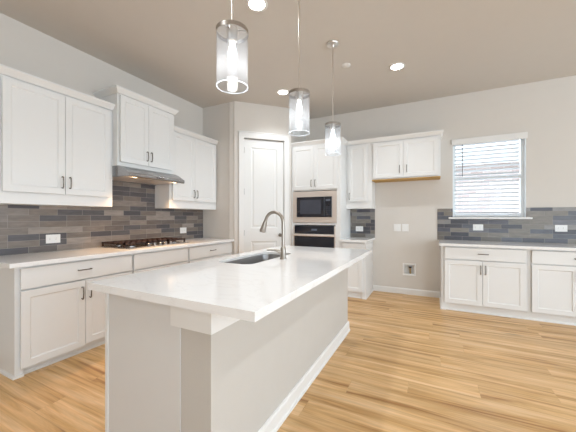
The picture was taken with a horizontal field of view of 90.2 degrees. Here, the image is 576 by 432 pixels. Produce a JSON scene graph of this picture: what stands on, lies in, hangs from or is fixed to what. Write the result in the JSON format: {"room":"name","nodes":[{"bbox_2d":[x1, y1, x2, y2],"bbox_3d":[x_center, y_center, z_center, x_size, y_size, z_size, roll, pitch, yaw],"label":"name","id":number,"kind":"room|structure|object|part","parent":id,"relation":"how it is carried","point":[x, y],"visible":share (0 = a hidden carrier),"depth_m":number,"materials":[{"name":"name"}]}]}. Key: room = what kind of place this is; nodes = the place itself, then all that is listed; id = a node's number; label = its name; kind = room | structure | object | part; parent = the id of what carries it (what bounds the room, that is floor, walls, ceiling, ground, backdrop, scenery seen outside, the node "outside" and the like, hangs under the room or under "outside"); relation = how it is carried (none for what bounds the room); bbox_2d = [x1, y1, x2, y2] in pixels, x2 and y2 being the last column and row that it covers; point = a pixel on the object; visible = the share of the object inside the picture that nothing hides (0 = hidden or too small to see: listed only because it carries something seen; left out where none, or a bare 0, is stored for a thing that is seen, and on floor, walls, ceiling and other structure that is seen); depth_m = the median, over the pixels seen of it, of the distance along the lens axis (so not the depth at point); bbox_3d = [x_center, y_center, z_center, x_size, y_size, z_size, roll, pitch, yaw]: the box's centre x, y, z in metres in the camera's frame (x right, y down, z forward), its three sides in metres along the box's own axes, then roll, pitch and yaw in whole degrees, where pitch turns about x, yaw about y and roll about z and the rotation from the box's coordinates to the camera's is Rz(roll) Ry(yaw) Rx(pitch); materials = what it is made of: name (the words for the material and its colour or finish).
{"room":"kitchen","nodes":[
{"label":"kitchen","id":0,"kind":"room"},
{"bbox_2d":[0,13,202,255],"bbox_3d":[-3.098,-0.303,1.907,0.150,3.150,9.610,0,0,27],"label":"wall","id":1,"kind":"structure","parent":0,"point":[24,48],"depth_m":3.15,"materials":[{"name":"beige paint"}]},
{"bbox_2d":[0,64,114,206],"bbox_3d":[-2.331,-0.694,2.852,0.365,1.155,1.029,0,0,27],"label":"upper cabinet","id":2,"kind":"object","parent":1,"relation":"attached to","point":[56,148],"visible":1,"depth_m":2.72,"materials":[{"name":"white paint"}]},
{"bbox_3d":[-2.297,-0.704,2.615,0.019,0.965,0.460,0,0,27],"label":"door","id":3,"kind":"part","parent":2,"relation":"part of","materials":[{"name":"white paint"}]},
{"bbox_3d":[-2.338,-1.238,2.856,0.349,0.065,1.029,0,0,27],"label":"crown moulding","id":4,"kind":"part","parent":2,"relation":"part of","materials":[{"name":"white paint"}]},
{"bbox_3d":[-2.093,-0.704,3.019,0.019,0.965,0.438,0,0,27],"label":"door","id":5,"kind":"part","parent":2,"relation":"part of","materials":[{"name":"white paint"}]},
{"bbox_2d":[0,181,202,255],"bbox_3d":[-2.093,-0.111,3.718,0.010,0.935,2.765,0,0,27],"label":"tile backsplash","id":6,"kind":"structure","parent":1,"relation":"attached to","point":[132,215],"depth_m":3.38,"materials":[{"name":"grey tile"}]},
{"bbox_2d":[46,234,59,243],"bbox_3d":[-2.448,0.227,2.993,0.010,0.090,0.128,0,0,27],"label":"power outlet","id":7,"kind":"object","parent":6,"relation":"attached to","point":[54,238],"visible":1,"depth_m":2.99,"materials":[{"name":"white plastic"}]},
{"bbox_2d":[180,227,185,232],"bbox_3d":[-1.660,0.212,4.553,0.010,0.090,0.128,0,0,27],"label":"power outlet","id":8,"kind":"object","parent":6,"relation":"attached to","point":[182,230],"visible":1,"depth_m":4.55,"materials":[{"name":"white plastic"}]},
{"bbox_2d":[93,85,178,173],"bbox_3d":[-1.881,-1.020,3.643,0.455,0.879,0.868,0,0,27],"label":"upper cabinet","id":9,"kind":"object","parent":1,"relation":"attached to","point":[142,133],"visible":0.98,"depth_m":3.45,"materials":[{"name":"white paint"}]},
{"bbox_3d":[-1.807,-1.000,3.386,0.019,0.750,0.355,0,0,27],"label":"door","id":10,"kind":"part","parent":9,"relation":"part of","materials":[{"name":"white paint"}]},
{"bbox_3d":[-1.888,-1.427,3.647,0.439,0.065,0.868,0,0,27],"label":"crown moulding","id":11,"kind":"part","parent":9,"relation":"part of","materials":[{"name":"white paint"}]},
{"bbox_2d":[112,165,183,185],"bbox_3d":[-1.815,-0.512,3.609,0.582,0.132,0.786,0,0,27],"label":"range hood","id":12,"kind":"object","parent":9,"relation":"attached to","point":[119,173],"visible":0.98,"depth_m":3.46,"materials":[{"name":"metal"}]},
{"bbox_3d":[-1.842,-0.455,3.623,0.455,0.005,0.726,0,0,27],"label":"filter panel","id":13,"kind":"part","parent":12,"relation":"part of","materials":[{"name":"metal"}]},
{"bbox_3d":[-1.643,-1.000,3.711,0.019,0.750,0.366,0,0,27],"label":"door","id":14,"kind":"part","parent":9,"relation":"part of","materials":[{"name":"white paint"}]},
{"bbox_2d":[155,125,217,209],"bbox_3d":[-1.526,-0.697,4.445,0.365,1.148,0.958,0,0,27],"label":"upper cabinet","id":15,"kind":"object","parent":1,"relation":"attached to","point":[194,159],"visible":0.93,"depth_m":4.30,"materials":[{"name":"white paint"}]},
{"bbox_3d":[-1.512,-0.713,4.170,0.019,0.950,0.412,0,0,27],"label":"door","id":16,"kind":"part","parent":15,"relation":"part of","materials":[{"name":"white paint"}]},
{"bbox_3d":[-1.534,-1.238,4.448,0.349,0.065,0.958,0,0,27],"label":"crown moulding","id":17,"kind":"part","parent":15,"relation":"part of","materials":[{"name":"white paint"}]},
{"bbox_3d":[-1.312,-0.713,4.565,0.019,0.950,0.464,0,0,27],"label":"door","id":18,"kind":"part","parent":15,"relation":"part of","materials":[{"name":"white paint"}]},
{"bbox_2d":[203,102,228,238],"bbox_3d":[-1.170,-0.303,4.859,0.630,3.150,0.100,0,0,27],"label":"wall","id":19,"kind":"structure","parent":0,"point":[215,118],"depth_m":4.79,"materials":[{"name":"beige paint"}]},
{"bbox_2d":[229,101,290,254],"bbox_3d":[-0.461,-0.303,4.836,1.037,3.150,0.100,0,0,-18],"label":"wall","id":20,"kind":"structure","parent":0,"point":[243,116],"depth_m":4.69,"materials":[{"name":"beige paint"}]},
{"bbox_2d":[244,139,282,252],"bbox_3d":[-0.400,-0.010,4.807,0.689,2.548,0.104,0,0,-18],"label":"door","id":21,"kind":"structure","parent":20,"relation":"in","point":[263,160],"depth_m":4.82,"materials":[{"name":"white paint"}]},
{"bbox_2d":[238,130,289,253],"bbox_3d":[-0.403,-0.066,4.836,0.884,2.675,0.116,0,0,-18],"label":"trim","id":22,"kind":"structure","parent":20,"relation":"attached to","point":[243,135],"depth_m":4.79,"materials":[{"name":"white paint"}]},
{"bbox_2d":[0,0,575,119],"bbox_3d":[1.008,-1.938,-0.167,9.350,0.120,9.910,0,0,27],"label":"ceiling","id":23,"kind":"structure","parent":0,"point":[446,48],"depth_m":3.12,"materials":[{"name":"paint"}]},
{"bbox_2d":[216,0,247,93],"bbox_3d":[-0.301,-1.289,1.551,0.173,1.177,0.173,0,0,27],"label":"pendant lamp","id":24,"kind":"object","parent":23,"relation":"hanging from","point":[232,30],"visible":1,"depth_m":1.53,"materials":[{"name":"silver metal"}]},
{"bbox_3d":[-0.301,-1.429,1.551,0.011,0.827,0.011,0,0,42],"label":"rod","id":25,"kind":"part","parent":24,"relation":"part of","materials":[{"name":"silver metal"}]},
{"bbox_2d":[227,25,237,43],"bbox_3d":[-0.301,-0.985,1.551,0.060,0.082,0.060,0,0,27],"label":"socket","id":26,"kind":"object","parent":24,"relation":"attached to","point":[232,30],"depth_m":1.53,"materials":[{"name":"silver metal"}]},
{"bbox_3d":[-0.301,-0.883,1.551,0.050,0.122,0.050,0,0,27],"label":"bulb","id":27,"kind":"part","parent":24,"relation":"part of","materials":[{"name":"white glass"}]},
{"bbox_2d":[246,0,267,11],"bbox_3d":[-0.274,-1.873,2.530,0.190,0.008,0.190,0,0,27],"label":"recessed light","id":28,"kind":"object","parent":23,"relation":"in","point":[253,5],"visible":1,"depth_m":2.54,"materials":[{"name":"white paint"}]},
{"bbox_2d":[277,89,288,94],"bbox_3d":[-0.075,-1.873,4.312,0.190,0.008,0.190,0,0,27],"label":"recessed light","id":29,"kind":"object","parent":23,"relation":"in","point":[281,91],"visible":0.98,"depth_m":4.32,"materials":[{"name":"white paint"}]},
{"bbox_2d":[289,0,309,135],"bbox_3d":[0.091,-1.278,2.327,0.173,1.200,0.173,0,0,27],"label":"pendant lamp","id":30,"kind":"object","parent":23,"relation":"hanging from","point":[299,91],"visible":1,"depth_m":2.31,"materials":[{"name":"silver metal"}]},
{"bbox_3d":[0.091,-0.883,2.327,0.050,0.122,0.050,0,0,27],"label":"bulb","id":31,"kind":"part","parent":30,"relation":"part of","materials":[{"name":"white glass"}]},
{"bbox_2d":[296,91,302,100],"bbox_3d":[0.091,-0.985,2.327,0.060,0.082,0.060,0,0,27],"label":"socket","id":32,"kind":"object","parent":30,"relation":"attached to","point":[299,94],"depth_m":2.30,"materials":[{"name":"silver metal"}]},
{"bbox_3d":[0.091,-1.429,2.327,0.011,0.827,0.011,0,0,12],"label":"rod","id":33,"kind":"part","parent":30,"relation":"part of","materials":[{"name":"silver metal"}]},
{"bbox_2d":[325,40,340,155],"bbox_3d":[0.485,-1.278,3.107,0.173,1.200,0.173,0,0,27],"label":"pendant lamp","id":34,"kind":"object","parent":23,"relation":"hanging from","point":[332,44],"visible":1,"depth_m":3.09,"materials":[{"name":"silver metal"}]},
{"bbox_3d":[0.485,-1.429,3.107,0.011,0.827,0.011,0,0,42],"label":"rod","id":35,"kind":"part","parent":34,"relation":"part of","materials":[{"name":"silver metal"}]},
{"bbox_3d":[0.485,-0.883,3.107,0.050,0.122,0.050,0,0,27],"label":"bulb","id":36,"kind":"part","parent":34,"relation":"part of","materials":[{"name":"white glass"}]},
{"bbox_2d":[330,123,335,129],"bbox_3d":[0.485,-0.985,3.107,0.060,0.082,0.060,0,0,27],"label":"socket","id":37,"kind":"object","parent":34,"relation":"attached to","point":[332,126],"depth_m":3.08,"materials":[{"name":"silver metal"}]},
{"bbox_2d":[341,63,350,67],"bbox_3d":[0.717,-1.871,3.546,0.110,0.012,0.110,0,0,27],"label":"smoke detector","id":38,"kind":"object","parent":23,"relation":"attached to","point":[344,65],"visible":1,"depth_m":3.53,"materials":[{"name":"white paint"}]},
{"bbox_2d":[389,62,404,70],"bbox_3d":[1.360,-1.873,3.582,0.190,0.008,0.190,0,0,27],"label":"recessed light","id":39,"kind":"object","parent":23,"relation":"in","point":[396,66],"visible":1,"depth_m":3.57,"materials":[{"name":"white paint"}]},
{"bbox_2d":[0,291,575,431],"bbox_3d":[1.008,1.322,-0.167,9.350,0.100,9.910,0,0,27],"label":"floor","id":40,"kind":"structure","parent":0,"point":[405,362],"depth_m":2.19,"materials":[{"name":"brown wood"}]},
{"bbox_2d":[0,254,131,379],"bbox_3d":[-2.175,0.833,2.806,0.685,0.878,0.992,0,0,27],"label":"base cabinet","id":41,"kind":"object","parent":40,"relation":"on","point":[49,314],"visible":0.84,"depth_m":2.44,"materials":[{"name":"white paint"}]},
{"bbox_3d":[-2.407,1.261,2.406,0.632,0.022,0.069,0,0,27],"label":"shoe moulding","id":42,"kind":"part","parent":41,"relation":"part of","materials":[{"name":"white paint"}]},
{"bbox_3d":[-2.008,0.896,2.478,0.019,0.615,0.470,0,0,27],"label":"door","id":43,"kind":"part","parent":41,"relation":"part of","materials":[{"name":"white paint"}]},
{"bbox_3d":[-1.903,0.493,2.686,0.019,0.167,0.936,0,0,27],"label":"drawer","id":44,"kind":"part","parent":41,"relation":"part of","materials":[{"name":"white paint"}]},
{"bbox_3d":[-1.796,0.888,2.898,0.019,0.598,0.462,0,0,27],"label":"door","id":45,"kind":"part","parent":41,"relation":"part of","materials":[{"name":"white paint"}]},
{"bbox_2d":[0,238,233,268],"bbox_3d":[-1.794,0.376,3.567,0.679,0.035,2.765,0,0,27],"label":"countertop","id":46,"kind":"structure","parent":41,"relation":"on","point":[41,258],"depth_m":2.81,"materials":[{"name":"white stone"}]},
{"bbox_2d":[100,237,189,248],"bbox_3d":[-1.787,0.326,3.681,0.510,0.062,0.910,0,0,27],"label":"gas cooktop","id":47,"kind":"object","parent":46,"relation":"in","point":[150,242],"visible":1,"depth_m":3.48,"materials":[{"name":"metal"}]},
{"bbox_2d":[100,241,189,248],"bbox_3d":[-1.787,0.351,3.681,0.510,0.012,0.910,0,0,27],"label":"tray","id":48,"kind":"object","parent":47,"relation":"on","point":[132,246],"depth_m":3.45,"materials":[{"name":"metal"}]},
{"bbox_2d":[131,247,187,273],"bbox_3d":[-1.772,0.833,3.604,0.685,0.878,0.794,0,0,27],"label":"base cabinet","id":49,"kind":"object","parent":40,"relation":"on","point":[144,261],"visible":0.27,"depth_m":3.40,"materials":[{"name":"white paint"}]},
{"bbox_3d":[-1.594,0.888,3.298,0.019,0.598,0.385,0,0,27],"label":"door","id":50,"kind":"part","parent":49,"relation":"part of","materials":[{"name":"white paint"}]},
{"bbox_3d":[-1.418,0.888,3.646,0.019,0.598,0.385,0,0,27],"label":"door","id":51,"kind":"part","parent":49,"relation":"part of","materials":[{"name":"white paint"}]},
{"bbox_2d":[187,242,231,262],"bbox_3d":[-1.384,0.833,4.372,0.685,0.878,0.926,0,0,27],"label":"base cabinet","id":52,"kind":"object","parent":40,"relation":"on","point":[210,251],"visible":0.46,"depth_m":4.17,"materials":[{"name":"white paint"}]},
{"bbox_3d":[-1.221,0.888,4.036,0.019,0.598,0.449,0,0,27],"label":"door","id":53,"kind":"part","parent":52,"relation":"part of","materials":[{"name":"white paint"}]},
{"bbox_3d":[-1.016,0.888,4.441,0.019,0.598,0.449,0,0,27],"label":"door","id":54,"kind":"part","parent":52,"relation":"part of","materials":[{"name":"white paint"}]},
{"bbox_2d":[105,254,349,431],"bbox_3d":[-0.167,0.836,2.387,0.799,0.873,2.242,0,0,27],"label":"kitchen island","id":55,"kind":"object","parent":40,"relation":"on","point":[168,368],"visible":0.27,"depth_m":1.47,"materials":[{"name":"pale grey paint"},{"name":"white quartz"},{"name":"white paint"}]},
{"bbox_3d":[0.070,0.450,2.267,0.244,0.101,2.234,0,0,27],"label":"apron trim","id":56,"kind":"part","parent":55,"relation":"part of","materials":[{"name":"white paint"}]},
{"bbox_2d":[88,245,370,321],"bbox_3d":[-0.094,0.378,2.353,1.090,0.040,2.295,0,0,27],"label":"island countertop","id":57,"kind":"structure","parent":55,"relation":"on","point":[247,292],"depth_m":1.59,"materials":[{"name":"white stone"}]},
{"bbox_2d":[224,254,279,263],"bbox_3d":[-0.265,0.477,2.559,0.349,0.190,0.778,0,0,27],"label":"sink","id":58,"kind":"object","parent":57,"relation":"in","point":[263,257],"visible":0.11,"depth_m":2.80,"materials":[{"name":"metal"}]},
{"bbox_2d":[260,211,286,258],"bbox_3d":[-0.141,0.151,2.474,0.260,0.414,0.097,0,0,27],"label":"kitchen faucet","id":59,"kind":"object","parent":57,"relation":"on","point":[282,250],"visible":1,"depth_m":2.44,"materials":[{"name":"silver metal"}]},
{"bbox_3d":[-0.111,0.291,2.444,0.141,0.042,0.034,0,0,-2],"label":"lever","id":60,"kind":"part","parent":59,"relation":"part of","materials":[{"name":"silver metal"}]},
{"bbox_3d":[0.099,1.218,2.252,0.202,0.107,2.242,0,0,27],"label":"baseboard","id":61,"kind":"part","parent":55,"relation":"part of","materials":[{"name":"white paint"}]},
{"bbox_2d":[291,136,349,247],"bbox_3d":[0.603,-0.003,5.041,0.906,2.550,0.674,0,0,27],"label":"oven tower","id":62,"kind":"object","parent":40,"relation":"on","point":[312,170],"visible":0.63,"depth_m":4.76,"materials":[{"name":"white paint"}]},
{"bbox_3d":[0.258,-0.827,4.888,0.393,0.727,0.019,0,0,27],"label":"door","id":63,"kind":"part","parent":62,"relation":"part of","materials":[{"name":"white paint"}]},
{"bbox_2d":[293,225,335,247],"bbox_3d":[0.543,0.507,5.017,0.742,0.714,0.634,0,0,27],"label":"wall oven","id":64,"kind":"object","parent":62,"relation":"in","point":[304,235],"visible":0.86,"depth_m":4.77,"materials":[{"name":"black glass"}]},
{"bbox_3d":[0.413,0.306,4.756,0.725,0.023,0.050,0,0,27],"label":"handle","id":65,"kind":"part","parent":64,"relation":"part of","materials":[{"name":"metal"}]},
{"bbox_3d":[0.435,0.596,4.802,0.706,0.537,0.052,0,0,27],"label":"door","id":66,"kind":"part","parent":64,"relation":"part of","materials":[{"name":"black glass"}]},
{"bbox_3d":[0.434,0.304,4.801,0.706,0.040,0.054,0,0,27],"label":"door rail","id":67,"kind":"part","parent":64,"relation":"part of","materials":[{"name":"metal"}]},
{"bbox_3d":[0.437,0.215,4.806,0.706,0.130,0.042,0,0,27],"label":"control panel","id":68,"kind":"part","parent":64,"relation":"part of","materials":[{"name":"black glass"}]},
{"bbox_3d":[0.572,0.507,5.061,0.720,0.710,0.529,0,0,27],"label":"casing","id":69,"kind":"part","parent":64,"relation":"part of","materials":[{"name":"black metal"}]},
{"bbox_3d":[0.757,0.507,4.636,0.017,0.714,0.019,0,0,27],"label":"trim","id":70,"kind":"part","parent":64,"relation":"part of","materials":[{"name":"metal"}]},
{"bbox_2d":[293,190,336,222],"bbox_3d":[0.532,-0.169,4.996,0.785,0.526,0.482,0,0,27],"label":"microwave","id":71,"kind":"object","parent":62,"relation":"in","point":[308,206],"visible":1,"depth_m":4.77,"materials":[{"name":"metal"}]},
{"bbox_3d":[0.377,-0.167,4.821,0.498,0.334,0.026,0,0,27],"label":"door","id":72,"kind":"part","parent":71,"relation":"part of","materials":[{"name":"black glass"}]},
{"bbox_3d":[0.656,-0.167,4.681,0.119,0.334,0.024,0,0,27],"label":"control panel","id":73,"kind":"part","parent":71,"relation":"part of","materials":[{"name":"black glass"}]},
{"bbox_3d":[0.602,-1.246,5.040,0.906,0.065,0.640,0,0,27],"label":"crown moulding","id":74,"kind":"part","parent":62,"relation":"part of","materials":[{"name":"white paint"}]},
{"bbox_3d":[0.614,-0.827,4.708,0.397,0.727,0.019,0,0,27],"label":"door","id":75,"kind":"part","parent":62,"relation":"part of","materials":[{"name":"white paint"}]},
{"bbox_2d":[341,240,373,299],"bbox_3d":[1.161,0.833,4.779,0.405,0.878,0.639,0,0,27],"label":"base cabinet","id":76,"kind":"object","parent":40,"relation":"on","point":[360,274],"visible":0.59,"depth_m":4.50,"materials":[{"name":"white paint"}]},
{"bbox_3d":[1.010,0.491,4.508,0.310,0.162,0.019,0,0,27],"label":"drawer","id":77,"kind":"part","parent":76,"relation":"part of","materials":[{"name":"white paint"}]},
{"bbox_3d":[1.010,0.875,4.508,0.310,0.585,0.019,0,0,27],"label":"door","id":78,"kind":"part","parent":76,"relation":"part of","materials":[{"name":"white paint"}]},
{"bbox_2d":[340,237,373,242],"bbox_3d":[1.159,0.376,4.763,0.416,0.035,0.669,0,0,27],"label":"countertop","id":79,"kind":"structure","parent":76,"relation":"on","point":[349,239],"depth_m":4.57,"materials":[{"name":"white stone"}]},
{"bbox_2d":[440,246,526,319],"bbox_3d":[2.656,0.833,4.004,0.950,0.878,0.675,0,0,27],"label":"base cabinet","id":80,"kind":"object","parent":40,"relation":"on","point":[481,280],"visible":0.98,"depth_m":3.72,"materials":[{"name":"white paint"}]},
{"bbox_3d":[2.338,0.870,3.837,0.432,0.585,0.019,0,0,27],"label":"door","id":81,"kind":"part","parent":80,"relation":"part of","materials":[{"name":"white paint"}]},
{"bbox_3d":[2.539,0.487,3.736,0.882,0.159,0.019,0,0,27],"label":"drawer","id":82,"kind":"part","parent":80,"relation":"part of","materials":[{"name":"white paint"}]},
{"bbox_3d":[2.734,0.870,3.638,0.446,0.585,0.019,0,0,27],"label":"door","id":83,"kind":"part","parent":80,"relation":"part of","materials":[{"name":"white paint"}]},
{"bbox_2d":[438,240,575,250],"bbox_3d":[3.079,0.376,3.794,1.925,0.035,0.669,0,0,27],"label":"countertop","id":84,"kind":"structure","parent":80,"relation":"on","point":[486,244],"depth_m":3.74,"materials":[{"name":"white stone"}]},
{"bbox_2d":[527,249,575,325],"bbox_3d":[3.503,0.833,3.576,0.944,0.878,0.675,0,0,27],"label":"base cabinet","id":85,"kind":"object","parent":40,"relation":"on","point":[551,274],"visible":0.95,"depth_m":3.43,"materials":[{"name":"white paint"}]},
{"bbox_3d":[3.368,0.487,3.317,0.863,0.159,0.019,0,0,27],"label":"drawer","id":86,"kind":"part","parent":85,"relation":"part of","materials":[{"name":"white paint"}]},
{"bbox_3d":[3.174,0.870,3.415,0.429,0.585,0.019,0,0,27],"label":"door","id":87,"kind":"part","parent":85,"relation":"part of","materials":[{"name":"white paint"}]},
{"bbox_2d":[291,109,305,245],"bbox_3d":[0.155,-0.303,5.274,0.100,3.150,0.665,0,0,27],"label":"wall","id":88,"kind":"structure","parent":0,"point":[298,123],"depth_m":5.12,"materials":[{"name":"beige paint"}]},
{"bbox_2d":[306,75,575,291],"bbox_3d":[3.208,-0.303,4.189,9.050,3.150,0.150,0,0,27],"label":"wall","id":89,"kind":"structure","parent":0,"point":[546,109],"depth_m":4.51,"materials":[{"name":"beige paint"}]},
{"bbox_2d":[346,138,374,208],"bbox_3d":[1.234,-0.709,4.896,0.430,1.138,0.365,0,0,27],"label":"upper cabinet","id":90,"kind":"object","parent":89,"relation":"attached to","point":[360,187],"visible":0.91,"depth_m":4.77,"materials":[{"name":"white paint"}]},
{"bbox_3d":[1.159,-0.723,4.780,0.310,0.935,0.019,0,0,27],"label":"door","id":91,"kind":"part","parent":90,"relation":"part of","materials":[{"name":"white paint"}]},
{"bbox_3d":[1.238,-1.246,4.903,0.430,0.065,0.349,0,0,27],"label":"crown moulding","id":92,"kind":"part","parent":90,"relation":"part of","materials":[{"name":"white paint"}]},
{"bbox_2d":[350,209,374,237],"bbox_3d":[1.313,0.109,5.056,0.426,0.496,0.010,0,0,27],"label":"tile backsplash","id":93,"kind":"structure","parent":89,"relation":"attached to","point":[365,218],"depth_m":5.04,"materials":[{"name":"grey tile"}]},
{"bbox_2d":[356,226,362,230],"bbox_3d":[1.262,0.208,5.071,0.128,0.090,0.010,0,0,27],"label":"power outlet","id":94,"kind":"object","parent":93,"relation":"attached to","point":[358,228],"visible":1,"depth_m":5.07,"materials":[{"name":"white plastic"}]},
{"bbox_2d":[394,224,400,230],"bbox_3d":[1.826,0.178,4.796,0.112,0.120,0.010,0,0,27],"label":"wall plate","id":95,"kind":"object","parent":89,"relation":"attached to","point":[397,227],"visible":1,"depth_m":4.79,"materials":[{"name":"white plastic"}]},
{"bbox_2d":[402,224,408,230],"bbox_3d":[1.937,0.178,4.740,0.100,0.120,0.010,0,0,27],"label":"wall plate","id":96,"kind":"object","parent":89,"relation":"attached to","point":[405,227],"visible":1,"depth_m":4.74,"materials":[{"name":"white plastic"}]},
{"bbox_2d":[373,285,439,297],"bbox_3d":[1.932,1.224,4.740,1.025,0.095,0.016,0,0,27],"label":"baseboard","id":97,"kind":"structure","parent":89,"relation":"attached to","point":[417,292],"depth_m":4.72,"materials":[{"name":"white paint"}]},
{"bbox_2d":[371,129,443,182],"bbox_3d":[1.887,-0.934,4.566,1.030,0.687,0.365,0,0,27],"label":"upper cabinet","id":98,"kind":"object","parent":89,"relation":"attached to","point":[415,158],"visible":1,"depth_m":4.43,"materials":[{"name":"white paint"}]},
{"bbox_3d":[1.587,-0.906,4.564,0.458,0.570,0.019,0,0,27],"label":"door","id":99,"kind":"part","parent":98,"relation":"part of","materials":[{"name":"white paint"}]},
{"bbox_3d":[1.890,-1.246,4.574,1.030,0.065,0.349,0,0,27],"label":"crown moulding","id":100,"kind":"part","parent":98,"relation":"part of","materials":[{"name":"white paint"}]},
{"bbox_3d":[2.009,-0.906,4.351,0.478,0.570,0.019,0,0,27],"label":"door","id":101,"kind":"part","parent":98,"relation":"part of","materials":[{"name":"white paint"}]},
{"bbox_2d":[403,263,415,275],"bbox_3d":[2.012,0.862,4.755,0.200,0.200,0.098,0,0,27],"label":"outlet box","id":102,"kind":"object","parent":89,"relation":"attached to","point":[409,269],"visible":1,"depth_m":4.75,"materials":[{"name":"white plastic"}]},
{"bbox_2d":[453,138,525,216],"bbox_3d":[2.974,-0.589,4.290,0.896,1.178,0.120,0,0,27],"label":"window","id":103,"kind":"structure","parent":89,"relation":"in","point":[522,174],"depth_m":4.13,"materials":[{"name":"white plastic"}]},
{"bbox_2d":[452,132,527,215],"bbox_3d":[2.955,-0.599,4.254,0.920,1.182,0.099,0,0,27],"label":"window blind","id":104,"kind":"object","parent":103,"relation":"attached to","point":[511,137],"visible":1,"depth_m":4.25,"materials":[{"name":"white paint"}]},
{"bbox_3d":[2.965,-0.579,4.272,0.002,1.098,0.058,0,0,27],"label":"ladder cord","id":105,"kind":"part","parent":104,"relation":"part of","materials":[{"name":"white fabric"}]},
{"bbox_3d":[2.950,-0.019,4.279,0.792,0.022,0.048,0,0,27],"label":"rail","id":106,"kind":"part","parent":104,"relation":"part of","materials":[{"name":"white plastic"}]},
{"bbox_2d":[448,217,532,218],"bbox_3d":[2.951,0.015,4.241,1.013,0.028,0.122,0,0,27],"label":"trim","id":107,"kind":"structure","parent":89,"relation":"attached to","point":[448,217],"depth_m":4.17,"materials":[{"name":"white paint"}]},
{"bbox_2d":[437,207,575,243],"bbox_3d":[3.222,0.114,4.092,1.938,0.487,0.010,0,0,27],"label":"tile backsplash","id":108,"kind":"structure","parent":89,"relation":"attached to","point":[539,229],"depth_m":4.07,"materials":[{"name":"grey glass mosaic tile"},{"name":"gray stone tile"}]},
{"bbox_2d":[473,224,482,229],"bbox_3d":[2.833,0.155,4.277,0.128,0.090,0.010,0,0,27],"label":"power outlet","id":109,"kind":"object","parent":108,"relation":"attached to","point":[475,226],"visible":1,"depth_m":4.28,"materials":[{"name":"white plastic"}]},
{"bbox_2d":[555,225,567,231],"bbox_3d":[3.669,0.152,3.854,0.128,0.090,0.010,0,0,27],"label":"power outlet","id":110,"kind":"object","parent":108,"relation":"attached to","point":[558,228],"visible":1,"depth_m":3.85,"materials":[{"name":"white plastic"}]},
{"label":"outside","id":111,"kind":"structure","parent":0,"visible":0},
{"bbox_3d":[8.384,1.622,12.161,28.000,0.100,18.730,0,0,27],"label":"ground","id":112,"kind":"structure","parent":111,"visible":0},
{"bbox_2d":[456,143,519,213],"bbox_3d":[7.755,-0.628,8.698,12.600,4.400,4.880,0,0,27],"label":"neighbouring house","id":113,"kind":"structure","parent":112,"relation":"on","point":[512,162],"depth_m":7.60,"materials":[{"name":"brick"}]}
]}

